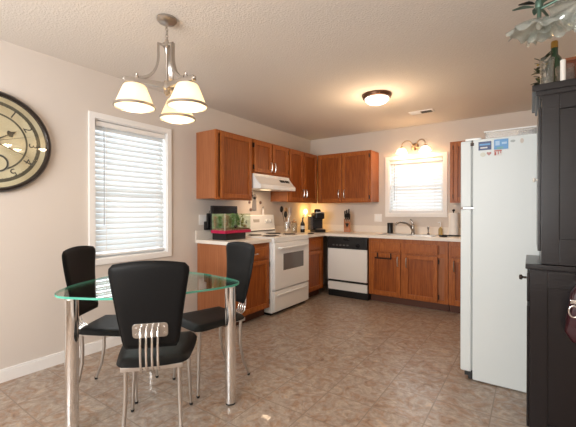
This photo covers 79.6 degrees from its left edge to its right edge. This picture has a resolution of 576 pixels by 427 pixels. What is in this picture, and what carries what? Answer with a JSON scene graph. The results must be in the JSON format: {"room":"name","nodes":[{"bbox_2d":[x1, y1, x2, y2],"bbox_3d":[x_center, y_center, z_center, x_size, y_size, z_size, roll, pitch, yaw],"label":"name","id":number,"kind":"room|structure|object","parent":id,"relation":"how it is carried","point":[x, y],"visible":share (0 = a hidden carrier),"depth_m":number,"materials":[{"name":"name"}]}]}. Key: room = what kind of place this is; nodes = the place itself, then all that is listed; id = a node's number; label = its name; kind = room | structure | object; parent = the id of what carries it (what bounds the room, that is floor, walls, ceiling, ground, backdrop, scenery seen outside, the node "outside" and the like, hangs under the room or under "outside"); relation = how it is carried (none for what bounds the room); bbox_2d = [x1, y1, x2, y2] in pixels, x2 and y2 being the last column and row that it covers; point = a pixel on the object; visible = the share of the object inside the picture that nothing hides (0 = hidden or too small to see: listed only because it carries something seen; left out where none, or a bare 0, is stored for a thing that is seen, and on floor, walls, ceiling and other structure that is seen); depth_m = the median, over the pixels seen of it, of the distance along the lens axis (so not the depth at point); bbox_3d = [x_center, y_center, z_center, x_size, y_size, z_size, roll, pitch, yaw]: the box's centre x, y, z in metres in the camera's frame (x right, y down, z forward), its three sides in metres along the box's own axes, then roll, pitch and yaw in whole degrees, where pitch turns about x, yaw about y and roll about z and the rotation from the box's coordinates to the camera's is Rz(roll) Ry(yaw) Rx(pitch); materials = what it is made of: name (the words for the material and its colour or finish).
{"room":"kitchen","nodes":[
{"label":"kitchen","id":0,"kind":"room"},
{"bbox_2d":[0,40,310,368],"bbox_3d":[-1.622,-0.019,3.171,0.120,2.440,7.077,0,0,35],"label":"wall","id":1,"kind":"structure","parent":0,"point":[46,217],"depth_m":2.79,"materials":[{"name":"beige paint"}]},
{"bbox_2d":[0,91,50,191],"bbox_3d":[-2.056,-0.506,2.405,0.046,0.720,0.720,0,0,35],"label":"wall clock","id":2,"kind":"object","parent":1,"relation":"attached to","point":[25,142],"visible":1,"depth_m":2.54,"materials":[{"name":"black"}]},
{"bbox_2d":[0,336,121,382],"bbox_3d":[-2.279,1.159,2.121,0.014,0.094,4.353,0,0,35],"label":"baseboard","id":3,"kind":"structure","parent":1,"relation":"attached to","point":[12,372],"depth_m":2.68,"materials":[{"name":"white wood"}]},
{"bbox_2d":[88,111,171,265],"bbox_3d":[-1.509,-0.215,3.315,0.136,1.326,0.827,0,0,35],"label":"window","id":4,"kind":"structure","parent":1,"relation":"in","point":[92,116],"depth_m":3.31,"materials":[{"name":"white"}]},
{"bbox_2d":[95,120,164,255],"bbox_3d":[-1.489,-0.219,3.302,0.072,1.186,0.695,0,0,35],"label":"window blind","id":5,"kind":"object","parent":4,"relation":"attached to","point":[122,224],"visible":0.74,"depth_m":3.27,"materials":[{"name":"white plastic"}]},
{"bbox_2d":[199,215,205,224],"bbox_3d":[-0.978,0.072,3.980,0.008,0.116,0.116,0,0,35],"label":"wall outlet","id":6,"kind":"object","parent":1,"relation":"attached to","point":[202,218],"visible":0.83,"depth_m":3.97,"materials":[{"name":"white plastic"}]},
{"bbox_2d":[196,129,251,200],"bbox_3d":[-0.729,-0.534,4.048,0.335,0.758,0.592,0,0,35],"label":"upper cabinet","id":7,"kind":"object","parent":1,"relation":"attached to","point":[223,158],"visible":1,"depth_m":3.86,"materials":[{"name":"brown wood"}]},
{"bbox_2d":[252,192,255,209],"bbox_3d":[-0.459,-0.168,4.717,0.011,0.252,0.075,0,0,35],"label":"wall plaque","id":8,"kind":"object","parent":1,"relation":"attached to","point":[253,195],"visible":1,"depth_m":4.71,"materials":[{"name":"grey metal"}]},
{"bbox_2d":[252,139,288,177],"bbox_3d":[-0.324,-0.705,4.596,0.368,0.422,0.759,0,0,35],"label":"upper cabinet","id":9,"kind":"object","parent":1,"relation":"attached to","point":[267,158],"visible":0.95,"depth_m":4.46,"materials":[{"name":"brown wood"}]},
{"bbox_2d":[252,173,294,190],"bbox_3d":[-0.293,-0.400,4.575,0.444,0.187,0.755,0,0,35],"label":"range hood","id":10,"kind":"object","parent":9,"relation":"attached to","point":[261,182],"visible":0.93,"depth_m":4.42,"materials":[{"name":"white metal"}]},
{"bbox_2d":[271,148,316,202],"bbox_3d":[0.125,-0.540,5.239,0.368,0.758,0.797,0,0,35],"label":"upper cabinet","id":11,"kind":"object","parent":1,"relation":"attached to","point":[302,166],"visible":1,"depth_m":5.08,"materials":[{"name":"brown wood"}]},
{"bbox_2d":[0,284,528,426],"bbox_3d":[-0.131,1.256,2.134,3.760,0.100,7.077,0,0,35],"label":"floor","id":12,"kind":"structure","parent":0,"point":[324,360],"depth_m":2.44,"materials":[{"name":"tile"}]},
{"bbox_2d":[62,246,158,403],"bbox_3d":[-1.190,0.715,2.366,0.533,0.981,0.420,0,0,0],"label":"dining chair","id":13,"kind":"object","parent":12,"relation":"on","point":[78,262],"visible":0.65,"depth_m":2.32,"materials":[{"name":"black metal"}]},
{"bbox_2d":[54,272,238,426],"bbox_3d":[-0.907,0.827,2.211,0.974,0.757,0.930,0,0,35],"label":"dining table","id":14,"kind":"object","parent":12,"relation":"on","point":[71,304],"visible":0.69,"depth_m":1.89,"materials":[{"name":"clear glass"}]},
{"bbox_2d":[108,260,196,426],"bbox_3d":[-0.728,0.717,1.919,0.420,0.981,0.533,0,0,-13],"label":"dining chair","id":15,"kind":"object","parent":12,"relation":"on","point":[148,297],"visible":1,"depth_m":1.70,"materials":[{"name":"black leather"}]},
{"bbox_2d":[173,242,254,397],"bbox_3d":[-0.544,0.714,2.541,0.533,0.981,0.420,0,0,-44],"label":"dining chair","id":16,"kind":"object","parent":12,"relation":"on","point":[240,255],"visible":0.82,"depth_m":2.58,"materials":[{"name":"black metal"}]},
{"bbox_2d":[197,242,269,326],"bbox_3d":[-0.601,0.766,3.955,0.628,0.862,0.575,0,0,35],"label":"base cabinet","id":17,"kind":"object","parent":12,"relation":"on","point":[211,258],"visible":0.7,"depth_m":3.81,"materials":[{"name":"brown wood"}]},
{"bbox_2d":[195,230,270,244],"bbox_3d":[-0.618,0.262,3.955,0.627,0.140,0.591,0,0,35],"label":"countertop","id":18,"kind":"structure","parent":17,"relation":"on","point":[201,236],"depth_m":3.89,"materials":[{"name":"beige laminate"}]},
{"bbox_2d":[204,211,209,229],"bbox_3d":[-0.926,0.079,3.993,0.061,0.225,0.070,0,0,35],"label":"cordless phone","id":19,"kind":"object","parent":18,"relation":"on","point":[207,222],"visible":0.88,"depth_m":3.96,"materials":[{"name":"black plastic"}]},
{"bbox_2d":[210,206,236,231],"bbox_3d":[-0.763,0.101,4.129,0.090,0.384,0.420,0,0,35],"label":"flat panel","id":20,"kind":"object","parent":18,"relation":"on","point":[213,209],"visible":0.26,"depth_m":4.07,"materials":[{"name":"black plastic"}]},
{"bbox_2d":[211,214,250,239],"bbox_3d":[-0.654,0.147,3.980,0.230,0.294,0.426,0,0,35],"label":"aquarium","id":21,"kind":"object","parent":18,"relation":"on","point":[231,233],"visible":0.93,"depth_m":3.88,"materials":[{"name":"glass"}]},
{"bbox_2d":[213,216,217,227],"bbox_3d":[-0.806,0.095,3.873,0.052,0.145,0.062,0,0,35],"label":"plant","id":22,"kind":"object","parent":21,"relation":"in","point":[215,217],"visible":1,"depth_m":3.86,"materials":[{"name":"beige plant"}]},
{"bbox_2d":[218,216,221,227],"bbox_3d":[-0.765,0.096,3.877,0.061,0.142,0.070,0,0,35],"label":"plant","id":23,"kind":"object","parent":21,"relation":"in","point":[220,218],"visible":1,"depth_m":3.88,"materials":[{"name":"green plant"}]},
{"bbox_2d":[222,214,227,228],"bbox_3d":[-0.690,0.086,3.810,0.068,0.162,0.069,0,0,-30],"label":"plant","id":24,"kind":"object","parent":21,"relation":"on","point":[225,217],"visible":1,"depth_m":3.81,"materials":[{"name":"beige plant"}]},
{"bbox_2d":[230,213,235,226],"bbox_3d":[-0.623,0.082,3.898,0.060,0.171,0.080,0,0,35],"label":"plant","id":25,"kind":"object","parent":21,"relation":"on","point":[233,217],"visible":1,"depth_m":3.89,"materials":[{"name":"green plant"}]},
{"bbox_2d":[235,213,238,227],"bbox_3d":[-0.588,0.081,3.985,0.055,0.171,0.074,0,0,35],"label":"plant","id":26,"kind":"object","parent":21,"relation":"on","point":[237,215],"visible":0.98,"depth_m":3.98,"materials":[{"name":"green plant"}]},
{"bbox_2d":[240,213,244,225],"bbox_3d":[-0.533,0.083,4.021,0.055,0.168,0.079,0,0,35],"label":"plant","id":27,"kind":"object","parent":21,"relation":"on","point":[242,221],"visible":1,"depth_m":4.01,"materials":[{"name":"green plant"}]},
{"bbox_2d":[239,215,308,315],"bbox_3d":[-0.181,0.607,4.487,0.697,1.175,0.768,0,0,35],"label":"stove","id":28,"kind":"object","parent":12,"relation":"on","point":[288,252],"visible":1,"depth_m":4.30,"materials":[{"name":"white metal"}]},
{"bbox_2d":[246,233,307,238],"bbox_3d":[-0.206,0.290,4.503,0.635,0.019,0.768,0,0,35],"label":"cooktop","id":29,"kind":"object","parent":28,"relation":"in","point":[251,235],"depth_m":4.41,"materials":[{"name":"white metal"}]},
{"bbox_2d":[308,236,322,296],"bbox_3d":[0.144,0.760,5.045,0.599,0.862,0.503,0,0,35],"label":"base cabinet","id":30,"kind":"object","parent":12,"relation":"on","point":[315,280],"visible":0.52,"depth_m":4.91,"materials":[{"name":"brown wood"}]},
{"bbox_2d":[327,236,370,300],"bbox_3d":[0.989,0.760,5.101,0.608,0.862,0.628,0,0,35],"label":"dishwasher","id":31,"kind":"object","parent":12,"relation":"on","point":[348,257],"visible":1,"depth_m":4.85,"materials":[{"name":"white metal"},{"name":"black plastic"}]},
{"bbox_2d":[369,238,449,311],"bbox_3d":[1.661,0.762,4.645,0.995,0.862,0.632,0,0,35],"label":"base cabinet","id":32,"kind":"object","parent":12,"relation":"on","point":[416,273],"visible":0.99,"depth_m":4.40,"materials":[{"name":"brown wood"}]},
{"bbox_2d":[275,224,460,241],"bbox_3d":[1.252,0.259,4.646,2.899,0.140,1.125,0,0,35],"label":"countertop","id":33,"kind":"structure","parent":32,"relation":"on","point":[365,231],"depth_m":4.99,"materials":[{"name":"beige laminate"}]},
{"bbox_2d":[284,222,290,232],"bbox_3d":[-0.010,0.206,4.988,0.108,0.165,0.108,0,0,35],"label":"utensil crock","id":34,"kind":"object","parent":33,"relation":"on","point":[287,225],"visible":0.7,"depth_m":4.94,"materials":[{"name":"silver metal"}]},
{"bbox_2d":[300,217,304,231],"bbox_3d":[0.224,0.174,5.288,0.069,0.226,0.069,0,0,35],"label":"wine bottle","id":35,"kind":"object","parent":33,"relation":"on","point":[302,225],"visible":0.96,"depth_m":5.26,"materials":[{"name":"black glass"}]},
{"bbox_2d":[308,209,324,231],"bbox_3d":[0.443,0.107,5.359,0.210,0.360,0.254,0,0,-17],"label":"coffee maker","id":36,"kind":"object","parent":33,"relation":"on","point":[315,221],"visible":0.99,"depth_m":5.33,"materials":[{"name":"black plastic"}]},
{"bbox_2d":[344,219,350,231],"bbox_3d":[0.916,0.180,5.348,0.100,0.212,0.135,0,0,11],"label":"knife block","id":37,"kind":"object","parent":33,"relation":"on","point":[346,223],"visible":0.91,"depth_m":5.30,"materials":[{"name":"brown wood"}]},
{"bbox_2d":[387,223,392,232],"bbox_3d":[1.484,0.211,5.022,0.084,0.154,0.084,0,0,35],"label":"tumbler","id":38,"kind":"object","parent":33,"relation":"on","point":[389,225],"visible":0.84,"depth_m":4.99,"materials":[{"name":"black plastic"}]},
{"bbox_2d":[395,219,414,233],"bbox_3d":[1.619,0.179,4.783,0.280,0.211,0.060,0,0,3],"label":"faucet","id":39,"kind":"object","parent":33,"relation":"on","point":[412,227],"visible":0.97,"depth_m":4.76,"materials":[{"name":"silver metal"}]},
{"bbox_2d":[377,233,437,236],"bbox_3d":[1.619,0.303,4.666,0.710,0.035,0.410,0,0,35],"label":"sink","id":40,"kind":"object","parent":33,"relation":"in","point":[394,234],"visible":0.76,"depth_m":4.70,"materials":[{"name":"white ceramic"}]},
{"bbox_2d":[438,222,442,234],"bbox_3d":[2.057,0.201,4.664,0.053,0.178,0.052,0,0,-26],"label":"soap bottle","id":41,"kind":"object","parent":33,"relation":"on","point":[440,230],"visible":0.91,"depth_m":4.65,"materials":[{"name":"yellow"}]},
{"bbox_2d":[448,209,460,236],"bbox_3d":[2.129,0.116,4.443,0.170,0.350,0.170,0,0,35],"label":"paper towel holder","id":42,"kind":"object","parent":33,"relation":"on","point":[453,217],"visible":0.95,"depth_m":4.39,"materials":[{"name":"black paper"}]},
{"bbox_2d":[375,253,390,259],"bbox_3d":[1.256,0.559,4.550,0.220,0.075,0.049,0,0,35],"label":"towel bar","id":43,"kind":"object","parent":32,"relation":"attached to","point":[377,257],"visible":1,"depth_m":4.53,"materials":[{"name":"brown metal"}]},
{"bbox_2d":[448,241,460,312],"bbox_3d":[2.323,0.765,4.182,0.609,0.862,0.632,0,0,35],"label":"base cabinet","id":44,"kind":"object","parent":12,"relation":"on","point":[454,262],"visible":0.23,"depth_m":4.09,"materials":[{"name":"brown wood"}]},
{"bbox_2d":[460,133,538,392],"bbox_3d":[1.774,0.330,2.612,0.832,1.747,0.728,0,0,35],"label":"refrigerator","id":45,"kind":"object","parent":12,"relation":"on","point":[499,193],"visible":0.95,"depth_m":2.40,"materials":[{"name":"white metal"}]},
{"bbox_2d":[478,141,490,150],"bbox_3d":[1.387,-0.477,2.435,0.079,0.060,0.003,0,0,35],"label":"magnet","id":46,"kind":"object","parent":45,"relation":"attached to","point":[486,145],"visible":1,"depth_m":2.44,"materials":[{"name":"blue plastic"}]},
{"bbox_2d":[494,149,501,155],"bbox_3d":[1.451,-0.422,2.390,0.050,0.045,0.004,0,0,35],"label":"magnet","id":47,"kind":"object","parent":45,"relation":"attached to","point":[498,152],"visible":1,"depth_m":2.39,"materials":[{"name":"white"}]},
{"bbox_2d":[494,138,507,149],"bbox_3d":[1.467,-0.478,2.379,0.084,0.070,0.003,0,0,35],"label":"magnet","id":48,"kind":"object","parent":45,"relation":"attached to","point":[498,143],"visible":1,"depth_m":2.38,"materials":[{"name":"blue plastic"}]},
{"bbox_2d":[484,125,536,137],"bbox_3d":[1.717,-0.561,2.497,0.494,0.063,0.351,0,0,35],"label":"tray","id":49,"kind":"object","parent":45,"relation":"on","point":[485,132],"visible":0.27,"depth_m":2.42,"materials":[{"name":"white plastic"}]},
{"bbox_2d":[518,128,536,134],"bbox_3d":[1.756,-0.563,2.428,0.225,0.054,0.196,0,0,35],"label":"package","id":50,"kind":"object","parent":49,"relation":"in","point":[534,130],"visible":0.12,"depth_m":2.38,"materials":[{"name":"grey"}]},
{"bbox_2d":[519,78,575,426],"bbox_3d":[1.488,0.285,1.806,0.464,1.845,0.456,0,0,35],"label":"hutch","id":51,"kind":"object","parent":12,"relation":"on","point":[551,274],"visible":0.99,"depth_m":1.68,"materials":[{"name":"black paint"}]},
{"bbox_2d":[531,50,552,84],"bbox_3d":[1.379,-0.757,1.873,0.099,0.237,0.098,0,0,-15],"label":"leafy sprig","id":52,"kind":"object","parent":51,"relation":"on","point":[543,70],"visible":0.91,"depth_m":1.87,"materials":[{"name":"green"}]},
{"bbox_2d":[539,58,554,83],"bbox_3d":[1.339,-0.718,1.787,0.064,0.160,0.064,0,0,35],"label":"glass vase","id":53,"kind":"object","parent":51,"relation":"on","point":[554,58],"visible":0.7,"depth_m":1.80,"materials":[{"name":"clear glass"}]},
{"bbox_2d":[525,255,575,272],"bbox_3d":[1.499,0.265,1.796,0.434,0.026,0.446,0,0,35],"label":"countertop","id":54,"kind":"structure","parent":51,"relation":"on","point":[532,261],"depth_m":1.70,"materials":[{"name":"black paint"}]},
{"bbox_2d":[546,40,561,81],"bbox_3d":[1.453,-0.788,1.884,0.076,0.300,0.076,0,0,35],"label":"wine bottle","id":55,"kind":"object","parent":51,"relation":"on","point":[555,68],"visible":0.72,"depth_m":1.86,"materials":[{"name":"green glass"}]},
{"bbox_2d":[560,59,565,80],"bbox_3d":[1.374,-0.703,1.726,0.023,0.130,0.023,0,0,35],"label":"pillar candle","id":56,"kind":"object","parent":51,"relation":"on","point":[563,61],"visible":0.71,"depth_m":1.72,"materials":[{"name":"white wax"}]},
{"bbox_2d":[565,56,575,79],"bbox_3d":[1.643,-0.739,1.851,0.264,0.202,0.152,0,0,35],"label":"wooden box","id":57,"kind":"object","parent":51,"relation":"on","point":[570,62],"visible":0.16,"depth_m":1.86,"materials":[{"name":"brown wood"}]},
{"bbox_3d":[1.397,0.149,1.570,0.010,0.030,0.058,0,0,35],"label":"wall hook","id":58,"kind":"object","parent":51,"relation":"attached to","visible":0},
{"bbox_2d":[564,281,575,342],"bbox_3d":[1.384,0.361,1.550,0.223,0.467,0.092,0,0,35],"label":"handbag","id":59,"kind":"object","parent":58,"relation":"hanging from","point":[570,322],"visible":1,"depth_m":1.58,"materials":[{"name":"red leather"}]},
{"bbox_2d":[0,0,575,139],"bbox_3d":[-0.131,-1.284,2.122,3.760,0.100,7.077,0,0,35],"label":"ceiling","id":60,"kind":"structure","parent":0,"point":[304,69],"depth_m":2.59,"materials":[{"name":"beige paint"}]},
{"bbox_2d":[113,13,207,123],"bbox_3d":[-0.737,-0.940,2.166,0.531,0.588,0.566,0,0,35],"label":"chandelier","id":61,"kind":"object","parent":60,"relation":"hanging from","point":[186,98],"visible":1,"depth_m":2.15,"materials":[{"name":"white glass"}]},
{"bbox_2d":[362,90,391,105],"bbox_3d":[0.930,-1.190,3.615,0.304,0.103,0.304,0,0,35],"label":"ceiling light","id":62,"kind":"object","parent":60,"relation":"attached to","point":[375,97],"visible":1,"depth_m":3.53,"materials":[{"name":"white glass"}]},
{"bbox_2d":[408,109,434,114],"bbox_3d":[1.631,-1.238,4.222,0.280,0.012,0.120,0,0,35],"label":"ceiling vent","id":63,"kind":"object","parent":60,"relation":"in","point":[427,110],"visible":1,"depth_m":4.21,"materials":[{"name":"white metal"}]},
{"bbox_2d":[508,0,575,45],"bbox_3d":[1.226,-1.017,1.592,0.373,0.429,0.392,0,0,35],"label":"pendant light","id":64,"kind":"object","parent":60,"relation":"hanging from","point":[539,7],"visible":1,"depth_m":1.59,"materials":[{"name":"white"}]},
{"bbox_2d":[310,110,536,284],"bbox_3d":[1.863,-0.028,4.978,3.520,2.440,0.120,0,0,35],"label":"wall","id":65,"kind":"structure","parent":0,"point":[438,136],"depth_m":5.04,"materials":[{"name":"beige paint"}]},
{"bbox_2d":[318,150,378,202],"bbox_3d":[0.908,-0.541,5.345,0.888,0.758,0.368,0,0,35],"label":"upper cabinet","id":66,"kind":"object","parent":65,"relation":"attached to","point":[348,177],"visible":1,"depth_m":5.19,"materials":[{"name":"brown wood"}]},
{"bbox_2d":[275,224,460,234],"bbox_3d":[1.252,0.239,4.646,2.899,0.102,1.125,0,0,35],"label":"backsplash","id":67,"kind":"structure","parent":65,"relation":"attached to","point":[353,228],"depth_m":5.20,"materials":[{"name":"beige laminate"}]},
{"bbox_2d":[374,214,381,221],"bbox_3d":[1.367,0.065,5.247,0.116,0.116,0.008,0,0,35],"label":"switch plate","id":68,"kind":"object","parent":65,"relation":"attached to","point":[377,217],"visible":1,"depth_m":5.25,"materials":[{"name":"white plastic"}]},
{"bbox_2d":[396,139,431,153],"bbox_3d":[1.762,-0.952,4.855,0.490,0.182,0.189,0,0,35],"label":"wall light","id":69,"kind":"object","parent":65,"relation":"attached to","point":[415,146],"visible":1,"depth_m":4.88,"materials":[{"name":"white glass"}]},
{"bbox_2d":[385,152,447,216],"bbox_3d":[1.843,-0.394,4.978,0.858,0.888,0.136,0,0,35],"label":"window","id":70,"kind":"structure","parent":65,"relation":"in","point":[444,155],"depth_m":4.93,"materials":[{"name":"white"}]},
{"bbox_2d":[390,157,442,211],"bbox_3d":[1.830,-0.398,4.958,0.726,0.748,0.072,0,0,35],"label":"window blind","id":71,"kind":"object","parent":70,"relation":"attached to","point":[400,200],"visible":0.96,"depth_m":4.95,"materials":[{"name":"white plastic"}]},
{"bbox_2d":[450,136,505,202],"bbox_3d":[2.402,-0.520,4.319,0.644,0.770,0.335,0,0,35],"label":"upper cabinet","id":72,"kind":"object","parent":65,"relation":"attached to","point":[455,147],"visible":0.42,"depth_m":4.33,"materials":[{"name":"brown wood"}]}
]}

